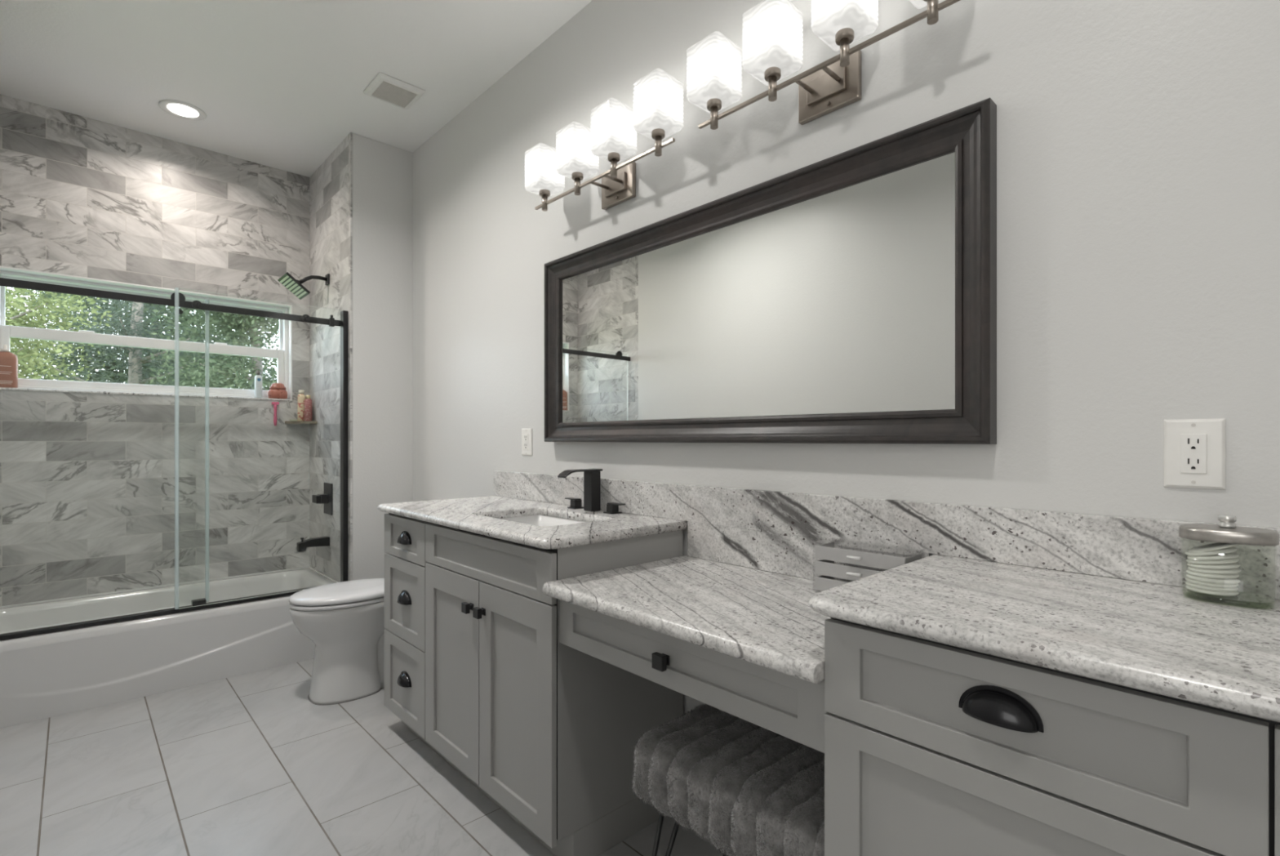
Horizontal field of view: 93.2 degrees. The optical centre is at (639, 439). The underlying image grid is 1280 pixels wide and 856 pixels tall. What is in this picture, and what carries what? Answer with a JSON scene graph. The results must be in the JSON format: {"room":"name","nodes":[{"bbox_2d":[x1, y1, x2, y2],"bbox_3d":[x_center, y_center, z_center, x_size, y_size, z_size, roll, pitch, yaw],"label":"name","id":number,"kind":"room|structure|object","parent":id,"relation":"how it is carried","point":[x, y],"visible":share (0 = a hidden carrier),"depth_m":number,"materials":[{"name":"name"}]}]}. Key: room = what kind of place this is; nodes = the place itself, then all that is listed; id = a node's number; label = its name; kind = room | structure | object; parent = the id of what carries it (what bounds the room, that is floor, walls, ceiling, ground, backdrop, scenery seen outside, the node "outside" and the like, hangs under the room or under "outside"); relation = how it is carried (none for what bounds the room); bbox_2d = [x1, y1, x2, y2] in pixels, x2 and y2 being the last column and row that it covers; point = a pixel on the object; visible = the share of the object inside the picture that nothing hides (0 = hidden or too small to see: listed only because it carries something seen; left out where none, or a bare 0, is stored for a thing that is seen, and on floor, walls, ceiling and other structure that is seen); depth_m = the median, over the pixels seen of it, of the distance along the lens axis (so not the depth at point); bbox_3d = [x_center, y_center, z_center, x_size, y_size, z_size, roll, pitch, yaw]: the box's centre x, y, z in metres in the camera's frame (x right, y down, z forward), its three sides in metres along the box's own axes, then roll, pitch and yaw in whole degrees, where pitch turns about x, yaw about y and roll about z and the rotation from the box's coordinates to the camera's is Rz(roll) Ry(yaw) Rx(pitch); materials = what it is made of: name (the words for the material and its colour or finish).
{"room":"bathroom","nodes":[
{"label":"bathroom","id":0,"kind":"room"},
{"bbox_2d":[0,94,309,605],"bbox_3d":[-2.613,-0.245,3.296,1.435,2.740,0.164,0,0,-43],"label":"wall","id":1,"kind":"structure","parent":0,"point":[100,492],"depth_m":3.19,"materials":[{"name":"tile"}]},
{"bbox_2d":[0,344,17,387],"bbox_3d":[-3.005,-0.346,2.865,0.082,0.204,0.053,0,0,-43],"label":"bottle","id":2,"kind":"object","parent":1,"relation":"on","point":[8,360],"visible":0.98,"depth_m":2.86,"materials":[{"name":"plastic"}]},
{"bbox_2d":[0,265,292,399],"bbox_3d":[-2.612,-0.528,3.290,1.251,0.569,0.145,0,0,-43],"label":"window","id":3,"kind":"structure","parent":1,"relation":"attached to","point":[6,331],"depth_m":3.24,"materials":[{"name":"white plastic"}]},
{"bbox_2d":[254,369,262,397],"bbox_3d":[-2.253,-0.327,3.574,0.038,0.164,0.031,0,0,-43],"label":"lotion bottle","id":4,"kind":"object","parent":1,"relation":"on","point":[258,378],"visible":0.97,"depth_m":3.56,"materials":[{"name":"white plastic"}]},
{"bbox_2d":[271,401,279,425],"bbox_3d":[-2.164,-0.152,3.590,0.038,0.140,0.027,0,0,-43],"label":"razor","id":5,"kind":"object","parent":1,"relation":"hanging from","point":[274,403],"visible":1,"depth_m":3.58,"materials":[{"name":"pink plastic"}]},
{"bbox_2d":[267,382,287,398],"bbox_3d":[-2.176,-0.291,3.636,0.102,0.094,0.062,0,0,-43],"label":"jar","id":6,"kind":"object","parent":1,"relation":"on","point":[277,390],"visible":0.96,"depth_m":3.61,"materials":[{"name":"orange ceramic"}]},
{"bbox_2d":[0,0,592,177],"bbox_3d":[-0.592,-1.665,1.380,1.966,0.100,5.724,0,0,-43],"label":"ceiling","id":7,"kind":"structure","parent":0,"point":[279,84],"depth_m":2.57,"materials":[{"name":"paint"}]},
{"bbox_2d":[158,99,206,120],"bbox_3d":[-2.242,-1.611,2.969,0.188,0.006,0.188,0,0,-43],"label":"recessed light","id":8,"kind":"object","parent":7,"relation":"in","point":[180,109],"visible":1,"depth_m":2.96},
{"bbox_2d":[363,71,425,109],"bbox_3d":[-1.139,-1.606,2.807,0.210,0.018,0.210,0,0,-43],"label":"ceiling vent","id":9,"kind":"object","parent":7,"relation":"in","point":[384,87],"visible":1,"depth_m":2.78,"materials":[{"name":"plastic"}]},
{"bbox_2d":[371,80,417,107],"bbox_3d":[-1.139,-1.603,2.807,0.156,0.010,0.153,0,0,-43],"label":"grille","id":10,"kind":"object","parent":9,"relation":"attached to","point":[397,95],"depth_m":2.80,"materials":[{"name":"plastic"}]},
{"bbox_2d":[0,657,722,855],"bbox_3d":[-0.592,1.155,1.380,1.966,0.060,5.724,0,0,-43],"label":"floor","id":11,"kind":"structure","parent":0,"point":[245,764],"depth_m":1.97,"materials":[{"name":"tile"}]},
{"bbox_2d":[0,565,338,728],"bbox_3d":[-2.322,0.952,2.985,1.431,0.346,0.692,0,0,-43],"label":"bathtub","id":12,"kind":"object","parent":11,"relation":"on","point":[45,675],"visible":0.78,"depth_m":2.77,"materials":[{"name":"white ceramic"}]},
{"bbox_2d":[0,567,335,652],"bbox_3d":[-2.324,0.920,2.987,1.431,0.266,0.686,0,0,-43],"label":"basin","id":13,"kind":"object","parent":12,"relation":"in","point":[266,624],"depth_m":2.91,"materials":[{"name":"white ceramic"}]},
{"bbox_2d":[0,272,347,639],"bbox_3d":[-2.098,0.050,2.747,1.432,1.474,0.089,0,0,-43],"label":"shower door frame","id":14,"kind":"structure","parent":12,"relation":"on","point":[177,299],"depth_m":2.83,"materials":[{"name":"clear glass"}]},
{"bbox_2d":[288,577,385,704],"bbox_3d":[-1.216,0.752,2.800,0.720,0.745,0.436,0,0,-43],"label":"toilet","id":15,"kind":"object","parent":11,"relation":"on","point":[344,620],"visible":0.56,"depth_m":2.60,"materials":[{"name":"ceramic"}]},
{"bbox_2d":[384,512,683,855],"bbox_3d":[-0.442,0.702,2.102,0.516,0.846,1.132,0,0,-43],"label":"base cabinet","id":16,"kind":"object","parent":11,"relation":"on","point":[477,666],"visible":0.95,"depth_m":1.72,"materials":[{"name":"grey paint"}]},
{"bbox_2d":[377,495,687,548],"bbox_3d":[-0.436,0.265,2.116,0.532,0.027,1.174,0,0,-43],"label":"countertop","id":17,"kind":"structure","parent":16,"relation":"on","point":[482,515],"depth_m":1.88,"materials":[{"name":"stone"}]},
{"bbox_2d":[500,514,584,526],"bbox_3d":[-0.325,0.338,1.991,0.301,0.118,0.464,0,0,-43],"label":"sink basin","id":18,"kind":"object","parent":17,"relation":"in","point":[540,520],"visible":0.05,"depth_m":2.20,"materials":[{"name":"white ceramic"}]},
{"bbox_2d":[557,468,625,513],"bbox_3d":[-0.206,0.177,2.100,0.162,0.146,0.310,0,0,-43],"label":"sink faucet","id":19,"kind":"object","parent":17,"relation":"on","point":[592,477],"visible":1,"depth_m":2.12,"materials":[{"name":"black metal"}]},
{"bbox_2d":[631,702,824,855],"bbox_3d":[0.274,0.891,1.312,0.378,0.467,0.516,0,0,-43],"label":"stool","id":20,"kind":"object","parent":11,"relation":"on","point":[744,787],"visible":0.65,"depth_m":1.23,"materials":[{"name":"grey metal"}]},
{"bbox_2d":[824,616,1279,855],"bbox_3d":[0.828,0.702,0.748,0.514,0.846,1.060,0,0,-43],"label":"base cabinet","id":21,"kind":"object","parent":11,"relation":"on","point":[932,748],"visible":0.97,"depth_m":0.78,"materials":[{"name":"grey paint"}]},
{"bbox_2d":[559,599,827,752],"bbox_3d":[0.212,0.454,1.419,0.495,0.128,0.757,0,0,-43],"label":"drawer unit","id":22,"kind":"object","parent":21,"relation":"attached to","point":[789,706],"visible":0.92,"depth_m":1.19,"materials":[{"name":"grey paint"}]},
{"bbox_2d":[542,555,830,684],"bbox_3d":[0.212,0.374,1.419,0.539,0.032,0.758,0,0,-43],"label":"countertop","id":23,"kind":"structure","parent":22,"relation":"on","point":[766,619],"depth_m":1.31,"materials":[{"name":"stone"}]},
{"bbox_2d":[814,541,921,590],"bbox_3d":[0.512,0.299,1.373,0.108,0.116,0.221,0,0,-43],"label":"acrylic organizer","id":24,"kind":"object","parent":23,"relation":"on","point":[826,566],"visible":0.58,"depth_m":1.37,"materials":[{"name":"plastic"}]},
{"bbox_2d":[808,554,1279,721],"bbox_3d":[0.829,0.265,0.760,0.538,0.027,1.097,0,0,-43],"label":"countertop","id":25,"kind":"structure","parent":21,"relation":"on","point":[1223,651],"depth_m":0.84,"materials":[{"name":"stone"}]},
{"bbox_2d":[1178,514,1279,608],"bbox_3d":[0.915,0.184,0.943,0.089,0.131,0.112,0,0,-43],"label":"glass canister","id":26,"kind":"object","parent":25,"relation":"on","point":[1226,531],"visible":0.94,"depth_m":0.92,"materials":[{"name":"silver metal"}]},
{"bbox_2d":[1185,546,1237,555],"bbox_3d":[0.898,0.176,0.953,0.062,0.018,0.060,0,0,-38],"label":"pad","id":27,"kind":"object","parent":26,"relation":"in","point":[1228,549],"visible":0.77,"depth_m":0.93,"materials":[{"name":"white fabric"}]},
{"bbox_2d":[1185,584,1239,595],"bbox_3d":[0.900,0.236,0.953,0.062,0.006,0.062,0,0,-43],"label":"pad","id":28,"kind":"object","parent":26,"relation":"in","point":[1193,588],"visible":0.64,"depth_m":0.93,"materials":[{"name":"white fabric"}]},
{"bbox_2d":[1184,580,1238,591],"bbox_3d":[0.900,0.230,0.954,0.062,0.006,0.062,0,0,-43],"label":"pad","id":29,"kind":"object","parent":28,"relation":"on","point":[1190,584],"visible":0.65,"depth_m":0.93,"materials":[{"name":"white"}]},
{"bbox_2d":[1184,576,1238,586],"bbox_3d":[0.900,0.224,0.954,0.062,0.006,0.062,0,0,-43],"label":"pad","id":30,"kind":"object","parent":29,"relation":"on","point":[1199,582],"visible":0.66,"depth_m":0.93,"materials":[{"name":"white fabric"}]},
{"bbox_2d":[1186,573,1239,583],"bbox_3d":[0.899,0.217,0.950,0.062,0.006,0.062,0,0,-43],"label":"pad","id":31,"kind":"object","parent":30,"relation":"on","point":[1221,580],"visible":0.71,"depth_m":0.93,"materials":[{"name":"white fabric"}]},
{"bbox_2d":[1186,568,1239,577],"bbox_3d":[0.902,0.210,0.953,0.062,0.007,0.062,0,0,-38],"label":"pad","id":32,"kind":"object","parent":31,"relation":"on","point":[1189,571],"visible":0.74,"depth_m":0.93,"materials":[{"name":"white fabric"}]},
{"bbox_2d":[1187,565,1241,573],"bbox_3d":[0.903,0.204,0.952,0.062,0.009,0.062,0,0,-38],"label":"pad","id":33,"kind":"object","parent":32,"relation":"on","point":[1237,570],"visible":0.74,"depth_m":0.93,"materials":[{"name":"white fabric"}]},
{"bbox_2d":[1186,562,1240,568],"bbox_3d":[0.901,0.197,0.951,0.062,0.011,0.061,0,0,-38],"label":"pad","id":34,"kind":"object","parent":33,"relation":"on","point":[1233,565],"visible":0.66,"depth_m":0.93,"materials":[{"name":"white fabric"}]},
{"bbox_2d":[1186,557,1239,564],"bbox_3d":[0.900,0.190,0.952,0.062,0.014,0.061,0,0,-38],"label":"pad","id":35,"kind":"object","parent":34,"relation":"on","point":[1233,559],"visible":0.7,"depth_m":0.93,"materials":[{"name":"white"}]},
{"bbox_2d":[1186,551,1239,559],"bbox_3d":[0.900,0.183,0.950,0.062,0.016,0.061,0,0,-38],"label":"pad","id":36,"kind":"object","parent":35,"relation":"on","point":[1233,554],"visible":0.79,"depth_m":0.93,"materials":[{"name":"white"}]},
{"bbox_2d":[1188,542,1237,551],"bbox_3d":[0.902,0.169,0.952,0.058,0.024,0.062,0,0,42],"label":"pad","id":37,"kind":"object","parent":26,"relation":"in","point":[1213,546],"visible":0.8,"depth_m":0.94,"materials":[{"name":"white"}]},
{"bbox_2d":[309,132,413,582],"bbox_3d":[-1.675,-0.245,3.660,0.431,2.740,0.915,0,0,-43],"label":"wall","id":38,"kind":"structure","parent":0,"point":[383,173],"depth_m":3.32,"materials":[{"name":"paint"}]},
{"bbox_2d":[284,420,317,423],"bbox_3d":[-2.029,-0.103,3.622,0.135,0.014,0.165,0,0,-43],"label":"corner shelf","id":39,"kind":"object","parent":38,"relation":"attached to","point":[304,421],"visible":1,"depth_m":3.61,"materials":[{"name":"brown stone"}]},
{"bbox_2d":[297,390,305,421],"bbox_3d":[-2.043,-0.204,3.652,0.042,0.187,0.036,0,0,-43],"label":"shampoo bottle","id":40,"kind":"object","parent":39,"relation":"on","point":[301,397],"visible":0.96,"depth_m":3.64,"materials":[{"name":"beige plastic"}]},
{"bbox_2d":[304,395,312,420],"bbox_3d":[-1.998,-0.189,3.645,0.042,0.157,0.036,0,0,-43],"label":"wash bottle","id":41,"kind":"object","parent":39,"relation":"on","point":[308,401],"visible":0.9,"depth_m":3.63,"materials":[{"name":"pink plastic"}]},
{"bbox_2d":[277,271,329,299],"bbox_3d":[-1.868,-0.865,3.375,0.239,0.151,0.146,0,0,-43],"label":"shower","id":42,"kind":"object","parent":38,"relation":"attached to","point":[293,285],"visible":1,"depth_m":3.34,"materials":[{"name":"black metal"}]},
{"bbox_2d":[297,535,329,551],"bbox_3d":[-1.835,0.582,3.399,0.158,0.075,0.054,0,0,-43],"label":"tub spout","id":43,"kind":"object","parent":38,"relation":"attached to","point":[303,544],"visible":1,"depth_m":3.38,"materials":[{"name":"black metal"}]},
{"bbox_2d":[312,482,332,515],"bbox_3d":[-1.800,0.336,3.422,0.074,0.178,0.145,0,0,-43],"label":"shower valve","id":44,"kind":"object","parent":38,"relation":"attached to","point":[326,498],"visible":1,"depth_m":3.41,"materials":[{"name":"black metal"}]},
{"bbox_2d":[413,0,1279,713],"bbox_3d":[0.402,-0.245,1.684,0.100,2.740,4.809,0,0,-43],"label":"wall","id":45,"kind":"structure","parent":0,"point":[1138,141],"depth_m":1.24,"materials":[{"name":"paint"}]},
{"bbox_2d":[521,427,532,455],"bbox_3d":[-0.477,0.010,2.542,0.009,0.113,0.078,0,0,-43],"label":"wall outlet","id":46,"kind":"object","parent":45,"relation":"attached to","point":[526,433],"visible":1,"depth_m":2.53,"materials":[{"name":"white plastic"}]},
{"bbox_2d":[523,433,528,449],"bbox_3d":[-0.479,0.010,2.541,0.003,0.067,0.033,0,0,-43],"label":"receptacle","id":47,"kind":"object","parent":46,"relation":"attached to","point":[525,435],"depth_m":2.54,"materials":[{"name":"white plastic"}]},
{"bbox_2d":[524,68,683,211],"bbox_3d":[-0.133,-0.946,2.060,0.165,0.248,0.728,0,0,-43],"label":"vanity light bar","id":48,"kind":"object","parent":45,"relation":"attached to","point":[656,113],"visible":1,"depth_m":1.96,"materials":[{"name":"white glass"}]},
{"bbox_2d":[539,189,550,211],"bbox_3d":[-0.356,-0.891,2.260,0.041,0.070,0.041,0,0,-43],"label":"socket","id":49,"kind":"object","parent":48,"relation":"attached to","point":[545,193],"depth_m":2.25,"materials":[{"name":"silver metal"}]},
{"bbox_2d":[571,171,583,195],"bbox_3d":[-0.218,-0.891,2.114,0.041,0.070,0.041,0,0,-43],"label":"socket","id":50,"kind":"object","parent":48,"relation":"attached to","point":[577,176],"depth_m":2.10,"materials":[{"name":"silver metal"}]},
{"bbox_2d":[607,151,620,177],"bbox_3d":[-0.085,-0.891,1.971,0.041,0.070,0.041,0,0,-43],"label":"socket","id":51,"kind":"object","parent":48,"relation":"attached to","point":[614,157],"depth_m":1.96,"materials":[{"name":"silver metal"}]},
{"bbox_2d":[651,128,665,156],"bbox_3d":[0.055,-0.891,1.822,0.041,0.070,0.041,0,0,-43],"label":"socket","id":52,"kind":"object","parent":48,"relation":"attached to","point":[658,135],"depth_m":1.81,"materials":[{"name":"silver metal"}]},
{"bbox_2d":[544,97,996,444],"bbox_3d":[0.179,-0.341,1.812,0.049,0.700,1.582,0,0,-43],"label":"wall mirror","id":53,"kind":"object","parent":45,"relation":"attached to","point":[850,296],"visible":1,"depth_m":1.55,"materials":[{"name":"brown wood"}]},
{"bbox_2d":[561,151,955,422],"bbox_3d":[0.186,-0.341,1.818,0.003,0.560,1.442,0,0,-43],"label":"mirror glass","id":54,"kind":"object","parent":53,"relation":"attached to","point":[835,300],"depth_m":1.60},
{"bbox_2d":[686,0,960,129],"bbox_3d":[0.432,-0.946,1.457,0.165,0.248,0.727,0,0,-43],"label":"vanity light bar","id":55,"kind":"object","parent":45,"relation":"attached to","point":[772,35],"visible":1,"depth_m":1.49,"materials":[{"name":"white glass"}]},
{"bbox_2d":[706,97,721,129],"bbox_3d":[0.204,-0.891,1.663,0.041,0.070,0.041,0,0,-43],"label":"socket","id":56,"kind":"object","parent":55,"relation":"attached to","point":[713,104],"depth_m":1.65,"materials":[{"name":"silver metal"}]},
{"bbox_2d":[764,66,781,102],"bbox_3d":[0.334,-0.891,1.524,0.041,0.070,0.041,0,0,-43],"label":"socket","id":57,"kind":"object","parent":55,"relation":"attached to","point":[771,74],"depth_m":1.51,"materials":[{"name":"silver metal"}]},
{"bbox_2d":[835,27,853,66],"bbox_3d":[0.467,-0.891,1.381,0.041,0.070,0.041,0,0,-43],"label":"socket","id":58,"kind":"object","parent":55,"relation":"attached to","point":[844,37],"depth_m":1.37,"materials":[{"name":"silver metal"}]},
{"bbox_2d":[923,0,938,25],"bbox_3d":[0.600,-0.891,1.240,0.041,0.070,0.041,0,0,-43],"label":"socket","id":59,"kind":"object","parent":55,"relation":"attached to","point":[931,13],"depth_m":1.23,"materials":[{"name":"silver metal"}]},
{"bbox_2d":[493,470,1279,599],"bbox_3d":[0.371,0.249,1.629,0.019,0.218,2.990,0,0,-43],"label":"backsplash","id":60,"kind":"structure","parent":45,"relation":"attached to","point":[776,531],"depth_m":1.39,"materials":[{"name":"grey stone"}]},
{"bbox_2d":[1163,417,1225,488],"bbox_3d":[0.941,0.024,1.028,0.009,0.118,0.078,0,0,-43],"label":"wall outlet","id":61,"kind":"object","parent":45,"relation":"attached to","point":[1194,449],"visible":1,"depth_m":1.03,"materials":[{"name":"white plastic"}]},
{"bbox_2d":[1180,433,1206,473],"bbox_3d":[0.939,0.024,1.027,0.003,0.067,0.033,0,0,-43],"label":"receptacle","id":62,"kind":"object","parent":61,"relation":"attached to","point":[1193,446],"depth_m":1.03,"materials":[{"name":"white plastic"}]},
{"label":"outside","id":63,"kind":"structure","parent":0,"visible":0},
{"bbox_3d":[-10.302,1.525,13.927,32.000,0.200,25.586,0,0,-43],"label":"lawn","id":64,"kind":"structure","parent":63,"visible":0},
{"bbox_2d":[5,286,112,381],"bbox_3d":[-8.086,-0.721,7.508,2.556,4.313,2.611,0,0,-43],"label":"tree","id":65,"kind":"object","parent":64,"relation":"on","point":[24,354],"visible":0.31,"depth_m":7.53,"materials":[{"name":"green plant"}]},
{"bbox_2d":[14,291,241,386],"bbox_3d":[-9.177,-2.383,10.813,3.546,7.636,3.327,0,0,1],"label":"tree","id":66,"kind":"object","parent":64,"relation":"on","point":[135,361],"visible":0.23,"depth_m":10.74,"materials":[{"name":"green plant"}]},
{"bbox_2d":[5,287,279,389],"bbox_3d":[-11.844,-2.560,14.642,6.390,7.984,6.562,0,0,-37],"label":"tree","id":67,"kind":"object","parent":64,"relation":"on","point":[176,323],"visible":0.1,"depth_m":13.54,"materials":[{"name":"green plant"}]},
{"bbox_2d":[149,303,279,390],"bbox_3d":[-6.160,-1.391,9.633,2.854,5.639,2.623,0,0,20],"label":"tree","id":68,"kind":"object","parent":64,"relation":"on","point":[251,325],"visible":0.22,"depth_m":9.13,"materials":[{"name":"green plant"}]},
{"bbox_2d":[244,323,279,386],"bbox_3d":[-7.079,-1.861,13.309,3.146,6.582,3.054,0,0,-2],"label":"tree","id":69,"kind":"object","parent":64,"relation":"on","point":[268,375],"visible":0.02,"depth_m":13.21,"materials":[{"name":"green plant"}]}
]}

